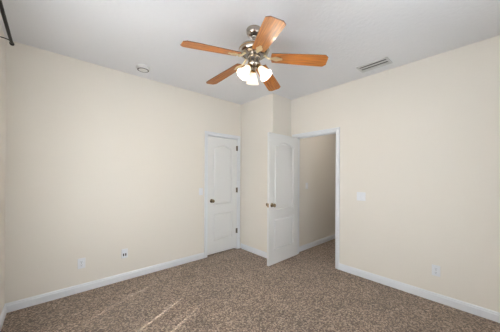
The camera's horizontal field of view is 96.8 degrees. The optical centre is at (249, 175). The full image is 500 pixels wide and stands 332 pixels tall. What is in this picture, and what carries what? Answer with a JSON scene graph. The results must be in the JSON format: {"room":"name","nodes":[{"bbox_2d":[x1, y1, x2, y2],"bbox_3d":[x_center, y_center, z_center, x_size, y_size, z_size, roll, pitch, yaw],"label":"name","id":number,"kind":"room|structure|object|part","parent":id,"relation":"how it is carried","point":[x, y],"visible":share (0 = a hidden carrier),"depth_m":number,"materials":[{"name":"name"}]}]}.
{"room":"empty bedroom","nodes":[
{"label":"empty bedroom","id":0,"kind":"room"},
{"bbox_2d":[0,23,5,314],"bbox_3d":[-1.193,0.013,0.727,0.115,2.740,3.903,0,0,-42],"label":"wall","id":1,"kind":"structure","parent":0,"point":[2,40],"depth_m":2.10,"materials":[{"name":"white paint"}]},
{"bbox_2d":[0,304,6,331],"bbox_3d":[-1.189,1.337,0.813,0.015,0.093,3.788,0,0,-42],"label":"baseboard","id":2,"kind":"structure","parent":1,"relation":"attached to","point":[4,311],"depth_m":2.08,"materials":[{"name":"white paint"}]},
{"bbox_2d":[0,0,14,45],"bbox_3d":[-1.190,-1.139,0.904,0.117,0.075,2.680,0,0,-42],"label":"curtain rod","id":3,"kind":"object","parent":1,"relation":"attached to","point":[2,10],"visible":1,"depth_m":1.66,"materials":[{"name":"black metal"}]},
{"bbox_2d":[5,39,240,302],"bbox_3d":[-1.170,0.013,3.440,3.764,2.740,0.115,0,0,-42],"label":"wall","id":4,"kind":"structure","parent":0,"point":[101,162],"depth_m":2.71,"materials":[{"name":"white paint"}]},
{"bbox_2d":[78,258,84,268],"bbox_3d":[-1.994,1.042,2.626,0.074,0.120,0.008,0,0,-42],"label":"power outlet","id":5,"kind":"object","parent":4,"relation":"attached to","point":[81,262],"visible":1,"depth_m":2.62,"materials":[{"name":"white plastic"}]},
{"bbox_2d":[5,252,203,312],"bbox_3d":[-1.609,1.335,2.967,2.257,0.093,0.015,0,0,-42],"label":"baseboard","id":6,"kind":"structure","parent":4,"relation":"attached to","point":[42,298],"depth_m":2.70,"materials":[{"name":"white paint"}]},
{"bbox_2d":[121,248,127,258],"bbox_3d":[-1.651,1.031,2.925,0.074,0.120,0.018,0,0,-42],"label":"cable jack","id":7,"kind":"object","parent":4,"relation":"attached to","point":[124,252],"visible":1,"depth_m":2.93,"materials":[{"name":"white plastic"}]},
{"bbox_2d":[204,131,239,257],"bbox_3d":[-0.514,0.322,4.014,0.762,2.129,0.134,0,0,-42],"label":"trim","id":8,"kind":"structure","parent":4,"relation":"attached to","point":[207,133],"depth_m":3.75,"materials":[{"name":"white paint"}]},
{"bbox_2d":[207,136,237,254],"bbox_3d":[-0.468,0.345,3.968,0.640,2.027,0.106,0,0,-42],"label":"door","id":9,"kind":"structure","parent":4,"relation":"in","point":[222,152],"depth_m":3.97,"materials":[{"name":"white paint"}]},
{"bbox_2d":[0,0,499,104],"bbox_3d":[0.966,-1.387,3.318,6.779,0.080,4.903,0,0,-42],"label":"ceiling","id":10,"kind":"structure","parent":0,"point":[120,35],"depth_m":2.11,"materials":[{"name":"white"}]},
{"bbox_2d":[136,64,149,72],"bbox_3d":[-1.346,-1.338,2.794,0.168,0.038,0.168,0,0,-42],"label":"smoke detector","id":11,"kind":"object","parent":10,"relation":"attached to","point":[142,68],"visible":1,"depth_m":2.75,"materials":[{"name":"white plastic"}]},
{"bbox_2d":[180,16,327,90],"bbox_3d":[0.001,-1.109,2.075,1.273,0.484,1.252,0,0,-42],"label":"ceiling fan","id":12,"kind":"object","parent":10,"relation":"hanging from","point":[255,50],"visible":1,"depth_m":2.00,"materials":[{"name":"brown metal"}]},
{"bbox_3d":[-0.316,-1.057,1.856,0.503,0.006,0.146,-7,14,-30],"label":"blade","id":13,"kind":"part","parent":12,"relation":"part of","materials":[{"name":"brown wood"}]},
{"bbox_3d":[-0.267,-1.056,2.333,0.503,0.006,0.146,-8,6,42],"label":"blade","id":14,"kind":"part","parent":12,"relation":"part of","materials":[{"name":"brown wood"}]},
{"bbox_3d":[-0.038,-0.946,2.008,0.124,0.106,0.124,39,-21,-21],"label":"lamp shade","id":15,"kind":"part","parent":12,"relation":"part of","materials":[{"name":"white glass"}]},
{"bbox_3d":[0.029,-0.946,2.151,0.124,0.106,0.124,23,40,24],"label":"lamp shade","id":16,"kind":"part","parent":12,"relation":"part of","materials":[{"name":"white glass"}]},
{"bbox_3d":[0.119,-0.946,2.022,0.124,0.106,0.124,-32,-14,-2],"label":"lamp shade","id":17,"kind":"part","parent":12,"relation":"part of","materials":[{"name":"white glass"}]},
{"bbox_3d":[0.203,-1.054,2.434,0.146,0.006,0.503,-12,-11,22],"label":"blade","id":18,"kind":"part","parent":12,"relation":"part of","materials":[{"name":"brown wood"}]},
{"bbox_3d":[0.122,-1.039,1.663,0.146,0.006,0.503,11,6,-13],"label":"blade","id":19,"kind":"part","parent":12,"relation":"part of","materials":[{"name":"brown wood"}]},
{"bbox_3d":[0.443,-1.053,2.018,0.503,0.006,0.146,6,-10,6],"label":"blade","id":20,"kind":"part","parent":12,"relation":"part of","materials":[{"name":"brown wood"}]},
{"bbox_2d":[356,57,391,72],"bbox_3d":[1.510,-1.335,2.704,0.190,0.016,0.345,0,0,-42],"label":"ceiling vent","id":21,"kind":"object","parent":10,"relation":"in","point":[384,61],"visible":1,"depth_m":2.69,"materials":[{"name":"white metal"}]},
{"bbox_2d":[1,239,499,331],"bbox_3d":[0.953,1.433,3.318,6.779,0.080,4.903,0,0,-42],"label":"floor","id":22,"kind":"structure","parent":0,"point":[231,290],"depth_m":2.38,"materials":[{"name":"brown carpet"}]},
{"bbox_2d":[240,93,290,251],"bbox_3d":[0.278,0.020,4.107,0.486,2.740,0.819,0,0,-42],"label":"wall","id":23,"kind":"structure","parent":0,"point":[271,113],"depth_m":3.92,"materials":[{"name":"white paint"}]},
{"bbox_2d":[240,243,266,257],"bbox_3d":[0.270,1.344,4.083,0.482,0.093,0.816,0,0,-42],"label":"baseboard","id":24,"kind":"structure","parent":23,"relation":"attached to","point":[242,246],"depth_m":3.94,"materials":[{"name":"white paint"}]},
{"bbox_2d":[299,134,335,245],"bbox_3d":[1.894,0.028,5.011,2.900,2.740,0.115,0,0,-42],"label":"wall","id":25,"kind":"structure","parent":0,"point":[317,154],"depth_m":4.45,"materials":[{"name":"white paint"}]},
{"bbox_2d":[299,234,334,251],"bbox_3d":[1.931,1.352,4.963,2.900,0.093,0.015,0,0,-42],"label":"baseboard","id":26,"kind":"structure","parent":25,"relation":"attached to","point":[323,240],"depth_m":4.41,"materials":[{"name":"white paint"}]},
{"bbox_2d":[291,35,499,312],"bbox_3d":[1.529,0.026,3.156,0.115,2.740,3.903,0,0,-42],"label":"wall","id":27,"kind":"structure","parent":0,"point":[420,138],"depth_m":2.55,"materials":[{"name":"white paint"}]},
{"bbox_2d":[266,132,297,265],"bbox_3d":[0.550,0.363,3.627,0.757,2.030,0.177,0,0,-43],"label":"door","id":28,"kind":"structure","parent":27,"relation":"in","point":[282,150],"depth_m":3.57,"materials":[{"name":"white paint"}]},
{"bbox_2d":[292,127,339,269],"bbox_3d":[1.079,0.340,3.645,0.134,2.109,0.862,0,0,-42],"label":"trim","id":29,"kind":"structure","parent":27,"relation":"attached to","point":[336,131],"depth_m":3.32,"materials":[{"name":"white paint"}]},
{"bbox_2d":[357,192,365,200],"bbox_3d":[1.530,0.291,3.059,0.010,0.117,0.118,0,0,-42],"label":"light switch","id":30,"kind":"object","parent":27,"relation":"attached to","point":[361,196],"visible":1,"depth_m":3.05,"materials":[{"name":"white plastic"}]},
{"bbox_2d":[339,263,499,322],"bbox_3d":[2.009,1.352,2.514,0.015,0.093,2.068,0,0,-42],"label":"baseboard","id":31,"kind":"structure","parent":27,"relation":"attached to","point":[489,314],"depth_m":2.51,"materials":[{"name":"white paint"}]},
{"bbox_2d":[432,264,439,276],"bbox_3d":[2.062,1.057,2.460,0.008,0.120,0.074,0,0,-42],"label":"power outlet","id":32,"kind":"object","parent":27,"relation":"attached to","point":[435,269],"visible":1,"depth_m":2.46,"materials":[{"name":"white plastic"}]}
]}

